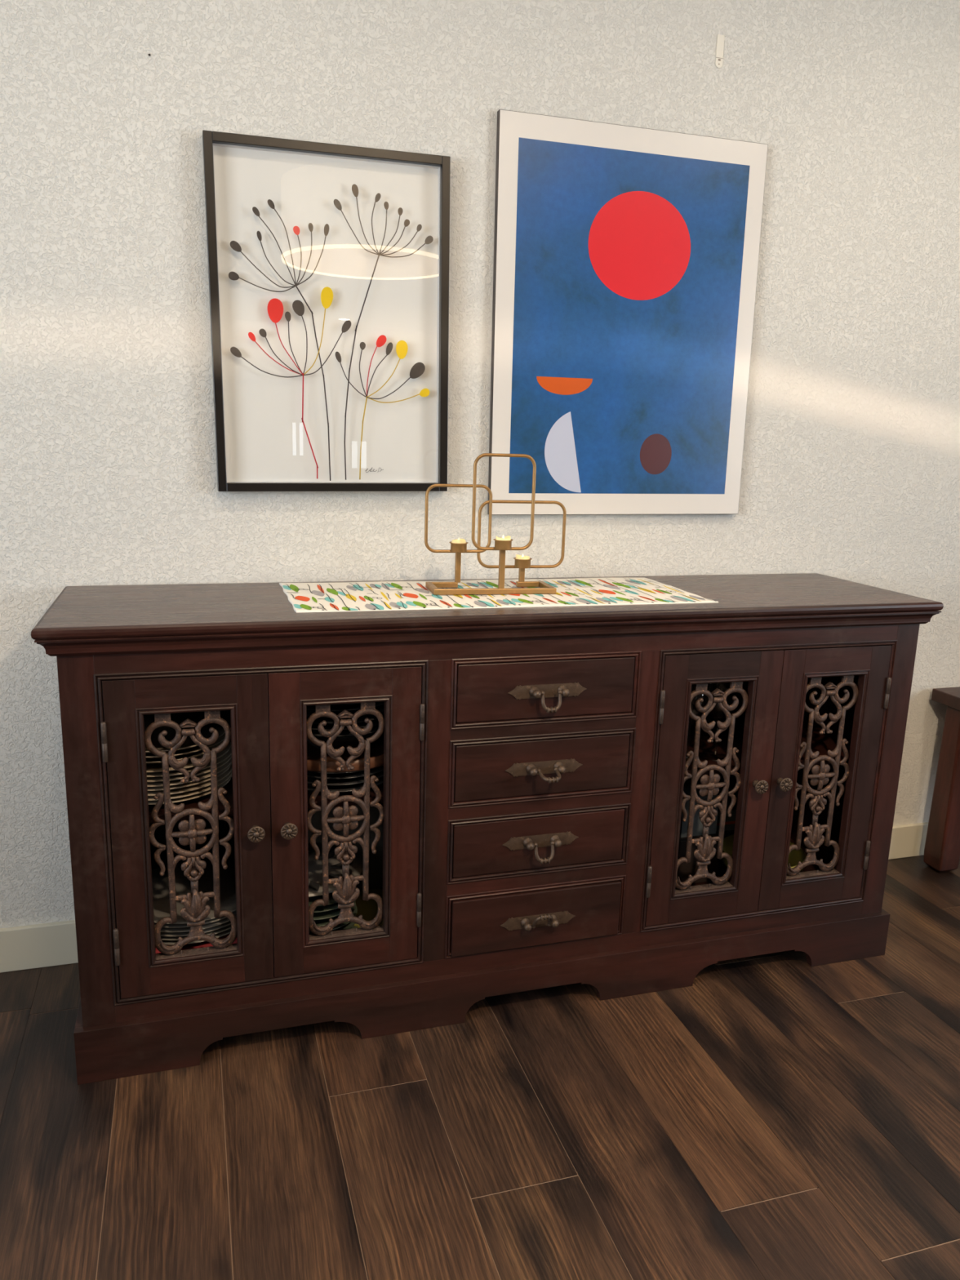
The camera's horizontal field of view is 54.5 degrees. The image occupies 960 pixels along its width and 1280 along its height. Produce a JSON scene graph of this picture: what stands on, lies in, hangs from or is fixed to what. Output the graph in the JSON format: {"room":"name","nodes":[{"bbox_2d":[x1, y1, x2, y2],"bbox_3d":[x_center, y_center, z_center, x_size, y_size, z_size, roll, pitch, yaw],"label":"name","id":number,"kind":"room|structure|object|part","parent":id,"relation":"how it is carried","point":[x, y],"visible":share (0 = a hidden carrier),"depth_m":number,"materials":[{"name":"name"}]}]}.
{"room":"dining room","nodes":[
{"label":"dining room","id":0,"kind":"room"},
{"bbox_2d":[0,0,959,928],"bbox_3d":[0.195,-0.531,2.329,6.700,2.520,0.120,-2,13,-17],"label":"wall","id":1,"kind":"structure","parent":0,"point":[851,470],"depth_m":2.10,"materials":[{"name":"white paint"}]},
{"bbox_2d":[202,129,450,491],"bbox_3d":[-0.322,-0.691,2.046,0.518,0.721,0.032,-3,13,-17],"label":"framed print","id":2,"kind":"object","parent":1,"relation":"attached to","point":[328,264],"visible":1,"depth_m":2.05,"materials":[{"name":"black"}]},
{"bbox_2d":[0,822,928,973],"bbox_3d":[0.179,0.663,2.526,6.400,0.104,0.015,-2,13,-17],"label":"baseboard","id":3,"kind":"structure","parent":1,"relation":"attached to","point":[51,944],"depth_m":2.16,"materials":[{"name":"beige paint"}]},
{"bbox_2d":[487,109,768,515],"bbox_3d":[0.357,-0.751,2.255,0.683,0.889,0.019,-3,13,-17],"label":"poster","id":4,"kind":"object","parent":1,"relation":"attached to","point":[626,257],"visible":0.94,"depth_m":2.23,"materials":[{"name":"blue paper"}]},
{"bbox_2d":[715,34,724,67],"bbox_3d":[0.562,-1.379,2.184,0.018,0.070,0.003,-2,13,-17],"label":"strip","id":5,"kind":"object","parent":1,"relation":"attached to","point":[720,40],"visible":1,"depth_m":2.18,"materials":[{"name":"white plastic"}]},
{"bbox_2d":[0,855,959,1279],"bbox_3d":[1.587,1.755,-1.923,6.400,0.030,9.600,-2,13,-17],"label":"floor","id":6,"kind":"structure","parent":0,"point":[775,1116],"depth_m":1.68,"materials":[{"name":"brown wood"}]},
{"bbox_2d":[31,573,943,1084],"bbox_3d":[0.075,0.340,2.141,1.900,0.895,0.485,-2,13,-17],"label":"sideboard","id":7,"kind":"object","parent":6,"relation":"on","point":[530,803],"visible":1,"depth_m":1.92,"materials":[{"name":"brown wood"}]},
{"bbox_3d":[-0.545,0.372,1.772,0.287,0.630,0.031,-2,13,-17],"label":"door","id":8,"kind":"part","parent":7,"relation":"part of","materials":[{"name":"brown wood"}]},
{"bbox_2d":[147,774,231,804],"bbox_3d":[-0.647,0.291,1.903,0.272,0.019,0.272,-2,13,-17],"label":"dinner plate","id":9,"kind":"object","parent":7,"relation":"on","point":[201,794],"visible":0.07,"depth_m":1.82,"materials":[{"name":"beige ceramic"}]},
{"bbox_2d":[147,771,231,800],"bbox_3d":[-0.644,0.283,1.899,0.272,0.019,0.272,-2,13,-17],"label":"dinner plate","id":10,"kind":"object","parent":9,"relation":"on","point":[219,783],"visible":0.06,"depth_m":1.82,"materials":[{"name":"beige ceramic"}]},
{"bbox_2d":[147,764,231,795],"bbox_3d":[-0.643,0.273,1.898,0.272,0.019,0.272,-2,13,-17],"label":"dinner plate","id":11,"kind":"object","parent":10,"relation":"on","point":[228,771],"visible":0.06,"depth_m":1.82,"materials":[{"name":"beige ceramic"}]},
{"bbox_2d":[147,763,231,791],"bbox_3d":[-0.645,0.264,1.898,0.272,0.019,0.272,-2,13,-17],"label":"dinner plate","id":12,"kind":"object","parent":11,"relation":"on","point":[190,784],"visible":0.09,"depth_m":1.80,"materials":[{"name":"beige ceramic"}]},
{"bbox_2d":[146,757,231,786],"bbox_3d":[-0.642,0.256,1.893,0.272,0.019,0.272,-2,13,-17],"label":"dinner plate","id":13,"kind":"object","parent":12,"relation":"on","point":[225,766],"visible":0.11,"depth_m":1.81,"materials":[{"name":"beige ceramic"}]},
{"bbox_2d":[146,754,231,782],"bbox_3d":[-0.643,0.246,1.893,0.272,0.019,0.272,-2,13,-17],"label":"dinner plate","id":14,"kind":"object","parent":13,"relation":"on","point":[207,770],"visible":0.13,"depth_m":1.81,"materials":[{"name":"beige ceramic"}]},
{"bbox_2d":[146,747,231,777],"bbox_3d":[-0.641,0.237,1.892,0.272,0.019,0.272,-2,13,-17],"label":"dinner plate","id":15,"kind":"object","parent":14,"relation":"on","point":[228,753],"visible":0.08,"depth_m":1.81,"materials":[{"name":"beige ceramic"}]},
{"bbox_2d":[146,742,231,772],"bbox_3d":[-0.645,0.228,1.891,0.272,0.019,0.272,-2,13,-17],"label":"dinner plate","id":16,"kind":"object","parent":15,"relation":"on","point":[149,767],"visible":0.12,"depth_m":1.82,"materials":[{"name":"beige ceramic"}]},
{"bbox_2d":[146,740,223,764],"bbox_3d":[-0.645,0.215,1.886,0.256,0.025,0.256,-2,13,-17],"label":"plate","id":17,"kind":"object","parent":16,"relation":"on","point":[201,752],"visible":0.12,"depth_m":1.83,"materials":[{"name":"beige ceramic"}]},
{"bbox_2d":[146,733,225,759],"bbox_3d":[-0.640,0.204,1.883,0.256,0.025,0.256,-2,13,-17],"label":"plate","id":18,"kind":"object","parent":17,"relation":"on","point":[149,756],"visible":0.18,"depth_m":1.83,"materials":[{"name":"beige ceramic"}]},
{"bbox_2d":[143,712,225,753],"bbox_3d":[-0.641,0.194,1.880,0.256,0.025,0.256,-2,13,-17],"label":"plate","id":19,"kind":"object","parent":18,"relation":"on","point":[179,717],"visible":0.21,"depth_m":1.93,"materials":[{"name":"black ceramic"}]},
{"bbox_2d":[144,710,236,955],"bbox_3d":[-0.547,0.369,1.772,0.160,0.495,0.028,-2,13,-17],"label":"grille","id":20,"kind":"object","parent":7,"relation":"attached to","point":[195,910],"depth_m":1.77,"materials":[{"name":"metal"}]},
{"bbox_2d":[155,933,237,953],"bbox_3d":[-0.603,0.624,1.992,0.235,0.060,0.240,-2,13,-17],"label":"folded cloth","id":21,"kind":"object","parent":7,"relation":"on","point":[205,944],"visible":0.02,"depth_m":1.89,"materials":[{"name":"red fabric"}]},
{"bbox_2d":[161,928,231,944],"bbox_3d":[-0.618,0.583,1.995,0.284,0.016,0.284,-2,13,-17],"label":"serving platter","id":22,"kind":"object","parent":21,"relation":"on","point":[228,931],"visible":0.02,"depth_m":1.87,"materials":[{"name":"grey ceramic"}]},
{"bbox_2d":[160,924,231,940],"bbox_3d":[-0.619,0.573,1.994,0.284,0.016,0.284,-2,13,-17],"label":"serving platter","id":23,"kind":"object","parent":22,"relation":"on","point":[225,928],"visible":0.02,"depth_m":1.88,"materials":[{"name":"grey ceramic"}]},
{"bbox_2d":[160,920,231,936],"bbox_3d":[-0.619,0.565,1.990,0.284,0.016,0.284,-2,13,-17],"label":"serving platter","id":24,"kind":"object","parent":23,"relation":"on","point":[216,927],"visible":0.04,"depth_m":1.87,"materials":[{"name":"grey ceramic"}]},
{"bbox_2d":[160,913,236,932],"bbox_3d":[-0.617,0.556,1.988,0.284,0.016,0.284,-2,13,-17],"label":"serving platter","id":25,"kind":"object","parent":24,"relation":"on","point":[224,920],"visible":0.03,"depth_m":1.87,"materials":[{"name":"grey ceramic"}]},
{"bbox_2d":[154,910,235,928],"bbox_3d":[-0.618,0.547,1.988,0.284,0.016,0.284,-2,13,-17],"label":"serving platter","id":26,"kind":"object","parent":25,"relation":"on","point":[166,926],"visible":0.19,"depth_m":1.86,"materials":[{"name":"grey ceramic"}]},
{"bbox_2d":[151,859,235,924],"bbox_3d":[-0.615,0.538,1.984,0.284,0.016,0.284,-2,13,-17],"label":"bowl","id":27,"kind":"object","parent":26,"relation":"on","point":[227,877],"visible":0.49,"depth_m":2.01,"materials":[{"name":"grey ceramic"}]},
{"bbox_3d":[-0.427,0.367,1.778,0.033,0.033,0.030,-2,13,-17],"label":"door knob","id":28,"kind":"part","parent":7,"relation":"part of","materials":[{"name":"brown metal"}]},
{"bbox_2d":[148,776,383,823],"bbox_3d":[-0.478,0.292,2.003,0.662,0.015,0.381,-2,13,-17],"label":"shelf","id":29,"kind":"object","parent":7,"relation":"attached to","point":[193,803],"depth_m":1.85,"materials":[{"name":"brown wood"}]},
{"bbox_3d":[-0.368,0.365,1.796,0.033,0.033,0.030,-2,13,-17],"label":"door knob","id":30,"kind":"part","parent":7,"relation":"part of","materials":[{"name":"brown metal"}]},
{"bbox_3d":[-0.267,0.362,1.857,0.293,0.630,0.031,-2,13,-17],"label":"door","id":31,"kind":"part","parent":7,"relation":"part of","materials":[{"name":"brown wood"}]},
{"bbox_2d":[307,804,382,890],"bbox_3d":[-0.311,0.491,2.175,0.250,0.248,0.044,-2,13,-18],"label":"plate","id":32,"kind":"object","parent":7,"relation":"on","point":[375,860],"visible":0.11,"depth_m":2.19,"materials":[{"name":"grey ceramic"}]},
{"bbox_2d":[307,776,383,791],"bbox_3d":[-0.302,0.285,1.987,0.240,0.015,0.240,-2,13,-17],"label":"plate","id":33,"kind":"object","parent":7,"relation":"on","point":[348,788],"visible":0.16,"depth_m":1.91,"materials":[{"name":"grey ceramic"}]},
{"bbox_2d":[306,770,383,785],"bbox_3d":[-0.303,0.272,1.987,0.240,0.015,0.240,-2,13,-17],"label":"plate","id":34,"kind":"object","parent":33,"relation":"on","point":[359,780],"visible":0.18,"depth_m":1.91,"materials":[{"name":"grey ceramic"}]},
{"bbox_2d":[306,765,383,778],"bbox_3d":[-0.301,0.259,1.986,0.240,0.015,0.240,-2,13,-17],"label":"plate","id":35,"kind":"object","parent":34,"relation":"on","point":[358,774],"visible":0.16,"depth_m":1.90,"materials":[{"name":"grey ceramic"}]},
{"bbox_2d":[306,770,361,773],"bbox_3d":[-0.304,0.247,1.979,0.240,0.015,0.240,-2,13,-17],"label":"plate","id":36,"kind":"object","parent":35,"relation":"on","point":[307,771],"visible":0.09,"depth_m":1.86,"materials":[{"name":"grey ceramic"}]},
{"bbox_2d":[306,732,383,772],"bbox_3d":[-0.305,0.221,2.002,0.300,0.025,0.300,-2,13,-17],"label":"bowl","id":37,"kind":"object","parent":36,"relation":"on","point":[376,748],"visible":0.17,"depth_m":1.89,"materials":[{"name":"brown wood"}]},
{"bbox_2d":[306,732,375,751],"bbox_3d":[-0.303,0.199,1.993,0.210,0.051,0.210,-2,13,-17],"label":"serving bowl","id":38,"kind":"object","parent":37,"relation":"on","point":[340,741],"visible":0.26,"depth_m":1.92,"materials":[{"name":"grey ceramic"}]},
{"bbox_2d":[311,724,378,736],"bbox_3d":[-0.306,0.166,1.984,0.290,0.016,0.290,-2,13,-17],"label":"platter","id":39,"kind":"object","parent":38,"relation":"on","point":[315,732],"visible":0.05,"depth_m":1.88,"materials":[{"name":"grey ceramic"}]},
{"bbox_2d":[311,719,378,730],"bbox_3d":[-0.307,0.153,1.981,0.290,0.016,0.290,-2,13,-17],"label":"platter","id":40,"kind":"object","parent":39,"relation":"on","point":[362,725],"visible":0.06,"depth_m":1.88,"materials":[{"name":"grey ceramic"}]},
{"bbox_2d":[306,711,383,724],"bbox_3d":[-0.308,0.140,1.977,0.290,0.016,0.290,-2,13,-17],"label":"platter","id":41,"kind":"object","parent":40,"relation":"on","point":[329,721],"visible":0.06,"depth_m":1.88,"materials":[{"name":"grey ceramic"}]},
{"bbox_2d":[306,702,384,935],"bbox_3d":[-0.267,0.358,1.857,0.160,0.495,0.028,-2,13,-17],"label":"grille","id":42,"kind":"object","parent":7,"relation":"attached to","point":[345,818],"depth_m":1.86,"materials":[{"name":"metal"}]},
{"bbox_2d":[353,888,382,928],"bbox_3d":[-0.235,0.619,2.079,0.170,0.053,0.170,-2,13,-17],"label":"bowl","id":43,"kind":"object","parent":7,"relation":"on","point":[368,909],"visible":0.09,"depth_m":2.13,"materials":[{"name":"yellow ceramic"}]},
{"bbox_3d":[0.083,-0.064,2.067,1.890,0.034,0.453,-2,13,-17],"label":"cornice","id":44,"kind":"part","parent":7,"relation":"part of","materials":[{"name":"brown wood"}]},
{"bbox_3d":[0.128,0.349,1.969,1.716,0.656,0.017,-2,13,-17],"label":"bead moulding","id":45,"kind":"part","parent":7,"relation":"part of","materials":[{"name":"brown wood"}]},
{"bbox_2d":[279,577,718,613],"bbox_3d":[0.033,-0.106,2.067,0.914,0.005,0.360,-2,13,-17],"label":"table runner","id":46,"kind":"object","parent":7,"relation":"on","point":[332,597],"visible":0.9,"depth_m":2.02,"materials":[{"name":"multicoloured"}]},
{"bbox_2d":[424,453,566,595],"bbox_3d":[0.050,-0.257,2.050,0.328,0.301,0.136,-1,13,-13],"label":"candle holder","id":47,"kind":"object","parent":46,"relation":"on","point":[501,545],"visible":0.94,"depth_m":2.06,"materials":[{"name":"gold metal"}]},
{"bbox_3d":[-0.050,-0.165,2.101,0.012,0.070,0.012,-1,13,-13],"label":"post","id":48,"kind":"part","parent":47,"relation":"part of","materials":[{"name":"gold metal"}]},
{"bbox_3d":[-0.048,-0.271,2.081,0.152,0.153,0.007,-1,13,-13],"label":"ring frame","id":49,"kind":"part","parent":47,"relation":"part of","materials":[{"name":"gold metal"}]},
{"bbox_2d":[448,541,467,552],"bbox_3d":[-0.048,-0.208,2.087,0.042,0.021,0.042,-1,13,-13],"label":"candle cup","id":50,"kind":"object","parent":47,"relation":"on","point":[455,548],"depth_m":2.07,"materials":[{"name":"gold metal"}]},
{"bbox_2d":[451,537,466,543],"bbox_3d":[-0.048,-0.215,2.086,0.032,0.029,0.032,-2,13,-17],"label":"tealight","id":51,"kind":"object","parent":47,"relation":"on","point":[459,540],"visible":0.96,"depth_m":2.07,"materials":[{"name":"beige wax"}]},
{"bbox_3d":[0.048,-0.155,2.027,0.012,0.088,0.012,-1,13,-13],"label":"post","id":52,"kind":"part","parent":47,"relation":"part of","materials":[{"name":"gold metal"}]},
{"bbox_2d":[493,538,512,550],"bbox_3d":[0.050,-0.207,2.012,0.042,0.021,0.042,-1,13,-13],"label":"candle cup","id":53,"kind":"object","parent":47,"relation":"on","point":[499,544],"depth_m":2.00,"materials":[{"name":"gold metal"}]},
{"bbox_2d":[495,534,511,540],"bbox_3d":[0.050,-0.213,2.011,0.032,0.029,0.032,-2,13,-17],"label":"tealight","id":54,"kind":"object","parent":47,"relation":"on","point":[508,537],"visible":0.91,"depth_m":2.00,"materials":[{"name":"beige wax"}]},
{"bbox_3d":[0.051,-0.295,2.002,0.138,0.206,0.007,-1,13,-13],"label":"ring frame","id":55,"kind":"part","parent":47,"relation":"part of","materials":[{"name":"gold metal"}]},
{"bbox_3d":[0.096,-0.240,2.124,0.207,0.154,0.007,-1,13,-13],"label":"ring frame","id":56,"kind":"part","parent":47,"relation":"part of","materials":[{"name":"gold metal"}]},
{"bbox_3d":[0.096,-0.150,2.139,0.012,0.034,0.012,-1,13,-13],"label":"post","id":57,"kind":"part","parent":47,"relation":"part of","materials":[{"name":"gold metal"}]},
{"bbox_2d":[515,553,529,559],"bbox_3d":[0.097,-0.183,2.128,0.032,0.029,0.032,-2,13,-17],"label":"tealight","id":58,"kind":"object","parent":47,"relation":"in","point":[517,557],"visible":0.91,"depth_m":2.12,"materials":[{"name":"beige wax"}]},
{"bbox_2d":[513,557,532,568],"bbox_3d":[0.097,-0.176,2.129,0.042,0.021,0.042,-1,13,-13],"label":"candle cup","id":59,"kind":"object","parent":47,"relation":"on","point":[518,563],"depth_m":2.11,"materials":[{"name":"gold metal"}]},
{"bbox_3d":[0.072,0.563,2.188,0.386,0.127,0.372,-2,13,-17],"label":"drawer","id":60,"kind":"part","parent":7,"relation":"part of","materials":[{"name":"brown wood"}]},
{"bbox_3d":[0.130,0.609,2.001,0.173,0.030,0.029,-2,13,-17],"label":"handle plate","id":61,"kind":"part","parent":7,"relation":"part of","materials":[{"name":"brown metal"}]},
{"bbox_3d":[0.076,0.393,2.153,0.386,0.117,0.365,-2,13,-17],"label":"drawer","id":62,"kind":"part","parent":7,"relation":"part of","materials":[{"name":"brown wood"}]},
{"bbox_3d":[0.133,0.430,1.968,0.173,0.030,0.029,-2,13,-17],"label":"handle plate","id":63,"kind":"part","parent":7,"relation":"part of","materials":[{"name":"brown metal"}]},
{"bbox_3d":[0.081,0.227,2.117,0.386,0.120,0.365,-2,13,-17],"label":"drawer","id":64,"kind":"part","parent":7,"relation":"part of","materials":[{"name":"brown wood"}]},
{"bbox_3d":[0.135,0.598,1.985,0.051,0.047,0.014,-2,45,-17],"label":"drawer pull","id":65,"kind":"part","parent":7,"relation":"part of","materials":[{"name":"brown metal"}]},
{"bbox_3d":[0.136,0.448,1.962,0.051,0.047,0.014,-2,-3,-17],"label":"drawer pull","id":66,"kind":"part","parent":7,"relation":"part of","materials":[{"name":"brown metal"}]},
{"bbox_3d":[0.138,0.269,1.933,0.173,0.030,0.029,-2,13,-17],"label":"handle plate","id":67,"kind":"part","parent":7,"relation":"part of","materials":[{"name":"brown metal"}]},
{"bbox_3d":[0.086,0.062,2.080,0.386,0.120,0.365,-2,13,-17],"label":"drawer","id":68,"kind":"part","parent":7,"relation":"part of","materials":[{"name":"brown wood"}]},
{"bbox_3d":[0.143,0.107,1.897,0.173,0.030,0.029,-2,13,-17],"label":"handle plate","id":69,"kind":"part","parent":7,"relation":"part of","materials":[{"name":"brown metal"}]},
{"bbox_3d":[0.144,0.278,1.913,0.051,0.014,0.047,-2,27,-17],"label":"drawer pull","id":70,"kind":"part","parent":7,"relation":"part of","materials":[{"name":"brown metal"}]},
{"bbox_3d":[0.145,0.125,1.892,0.051,0.047,0.014,-2,1,-17],"label":"drawer pull","id":71,"kind":"part","parent":7,"relation":"part of","materials":[{"name":"brown metal"}]},
{"bbox_2d":[676,831,719,884],"bbox_3d":[0.534,0.542,2.376,0.122,0.121,0.102,-2,13,-17],"label":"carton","id":72,"kind":"object","parent":7,"relation":"on","point":[684,869],"visible":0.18,"depth_m":2.33,"materials":[{"name":"black"}]},
{"bbox_2d":[679,786,719,837],"bbox_3d":[0.538,0.431,2.352,0.102,0.106,0.072,-2,13,-17],"label":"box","id":73,"kind":"object","parent":72,"relation":"on","point":[697,824],"visible":0.27,"depth_m":2.32,"materials":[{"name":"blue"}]},
{"bbox_2d":[675,681,748,889],"bbox_3d":[0.518,0.329,2.096,0.160,0.495,0.028,-2,13,-17],"label":"grille","id":74,"kind":"object","parent":7,"relation":"attached to","point":[705,851],"depth_m":2.10,"materials":[{"name":"metal"}]},
{"bbox_3d":[0.520,0.333,2.096,0.292,0.630,0.031,-2,13,-17],"label":"door","id":75,"kind":"part","parent":7,"relation":"part of","materials":[{"name":"brown wood"}]},
{"bbox_2d":[700,692,737,759],"bbox_3d":[0.554,0.174,2.164,0.074,0.205,0.074,-2,13,-17],"label":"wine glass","id":76,"kind":"object","parent":7,"relation":"on","point":[708,753],"visible":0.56,"depth_m":2.19,"materials":[{"name":"clear glass"}]},
{"bbox_2d":[717,830,734,863],"bbox_3d":[0.685,0.527,2.533,0.222,0.090,0.142,-2,13,-17],"label":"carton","id":77,"kind":"object","parent":7,"relation":"on","point":[726,833],"visible":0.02,"depth_m":2.44,"materials":[{"name":"black"}]},
{"bbox_2d":[715,787,737,831],"bbox_3d":[0.687,0.454,2.516,0.202,0.058,0.142,-2,13,-17],"label":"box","id":78,"kind":"object","parent":77,"relation":"on","point":[730,822],"visible":0.06,"depth_m":2.44,"materials":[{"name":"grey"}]},
{"bbox_3d":[0.629,0.328,2.099,0.033,0.033,0.030,-2,13,-17],"label":"door knob","id":79,"kind":"part","parent":7,"relation":"part of","materials":[{"name":"brown metal"}]},
{"bbox_2d":[720,834,805,872],"bbox_3d":[0.707,0.570,2.345,0.206,0.090,0.206,-2,13,-17],"label":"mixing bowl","id":80,"kind":"object","parent":7,"relation":"on","point":[794,856],"visible":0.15,"depth_m":2.37,"materials":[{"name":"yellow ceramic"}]},
{"bbox_2d":[684,711,851,776],"bbox_3d":[0.609,0.252,2.333,0.658,0.015,0.381,-2,13,-17],"label":"shelf","id":81,"kind":"object","parent":7,"relation":"attached to","point":[822,743],"depth_m":2.33,"materials":[{"name":"brown wood"}]},
{"bbox_3d":[0.690,0.326,2.118,0.033,0.033,0.030,-2,13,-17],"label":"door knob","id":82,"kind":"part","parent":7,"relation":"part of","materials":[{"name":"brown metal"}]},
{"bbox_2d":[786,675,857,875],"bbox_3d":[0.798,0.319,2.181,0.160,0.495,0.028,-2,13,-17],"label":"grille","id":83,"kind":"object","parent":7,"relation":"attached to","point":[820,775],"depth_m":2.18,"materials":[{"name":"metal"}]},
{"bbox_3d":[0.797,0.323,2.180,0.286,0.630,0.031,-2,13,-17],"label":"door","id":84,"kind":"part","parent":7,"relation":"part of","materials":[{"name":"brown wood"}]},
{"bbox_3d":[-0.352,0.650,2.007,0.170,0.017,0.170,-2,13,-17],"label":"salad plate","id":85,"kind":"object","parent":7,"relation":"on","visible":0},
{"bbox_3d":[-0.349,0.634,2.006,0.170,0.017,0.170,-2,13,-17],"label":"salad plate","id":86,"kind":"object","parent":85,"relation":"on","visible":0},
{"bbox_3d":[-0.348,0.620,1.999,0.170,0.017,0.170,-2,13,-17],"label":"salad plate","id":87,"kind":"object","parent":86,"relation":"on","visible":0},
{"bbox_2d":[309,921,355,933],"bbox_3d":[-0.350,0.605,1.996,0.170,0.017,0.170,-2,13,-17],"label":"salad plate","id":88,"kind":"object","parent":87,"relation":"on","point":[348,926],"visible":0.02,"depth_m":1.97,"materials":[{"name":"grey ceramic"}]},
{"bbox_2d":[309,906,357,933],"bbox_3d":[-0.348,0.589,1.996,0.170,0.017,0.170,-2,13,-17],"label":"salad plate","id":89,"kind":"object","parent":88,"relation":"on","point":[354,913],"visible":0.06,"depth_m":1.95,"materials":[{"name":"grey ceramic"}]},
{"bbox_2d":[313,902,355,926],"bbox_3d":[-0.350,0.575,1.988,0.170,0.017,0.170,-2,13,-17],"label":"salad plate","id":90,"kind":"object","parent":89,"relation":"on","point":[322,922],"visible":0.1,"depth_m":1.95,"materials":[{"name":"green ceramic"}]},
{"bbox_2d":[313,900,355,919],"bbox_3d":[-0.350,0.560,1.985,0.170,0.017,0.170,-2,13,-17],"label":"salad plate","id":91,"kind":"object","parent":90,"relation":"on","point":[327,914],"visible":0.13,"depth_m":1.94,"materials":[{"name":"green ceramic"}]},
{"bbox_2d":[313,902,337,912],"bbox_3d":[-0.348,0.544,1.984,0.170,0.017,0.170,-2,13,-17],"label":"salad plate","id":92,"kind":"object","parent":91,"relation":"on","point":[333,906],"visible":0.1,"depth_m":1.93,"materials":[{"name":"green ceramic"}]},
{"bbox_2d":[308,892,337,906],"bbox_3d":[-0.348,0.530,1.977,0.170,0.017,0.170,-2,13,-17],"label":"salad plate","id":93,"kind":"object","parent":92,"relation":"on","point":[311,900],"visible":0.14,"depth_m":1.94,"materials":[{"name":"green ceramic"}]},
{"bbox_2d":[307,843,362,897],"bbox_3d":[-0.386,0.502,2.026,0.260,0.012,0.260,-2,13,-17],"label":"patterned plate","id":94,"kind":"object","parent":93,"relation":"on","point":[315,867],"visible":0.24,"depth_m":2.04,"materials":[{"name":"grey ceramic"}]},
{"bbox_2d":[923,686,959,871],"bbox_3d":[1.748,0.455,2.660,0.700,0.543,0.560,-2,13,-17],"label":"side table","id":95,"kind":"object","parent":6,"relation":"on","point":[942,844],"visible":1,"depth_m":2.74,"materials":[{"name":"brown wood"}]}
]}

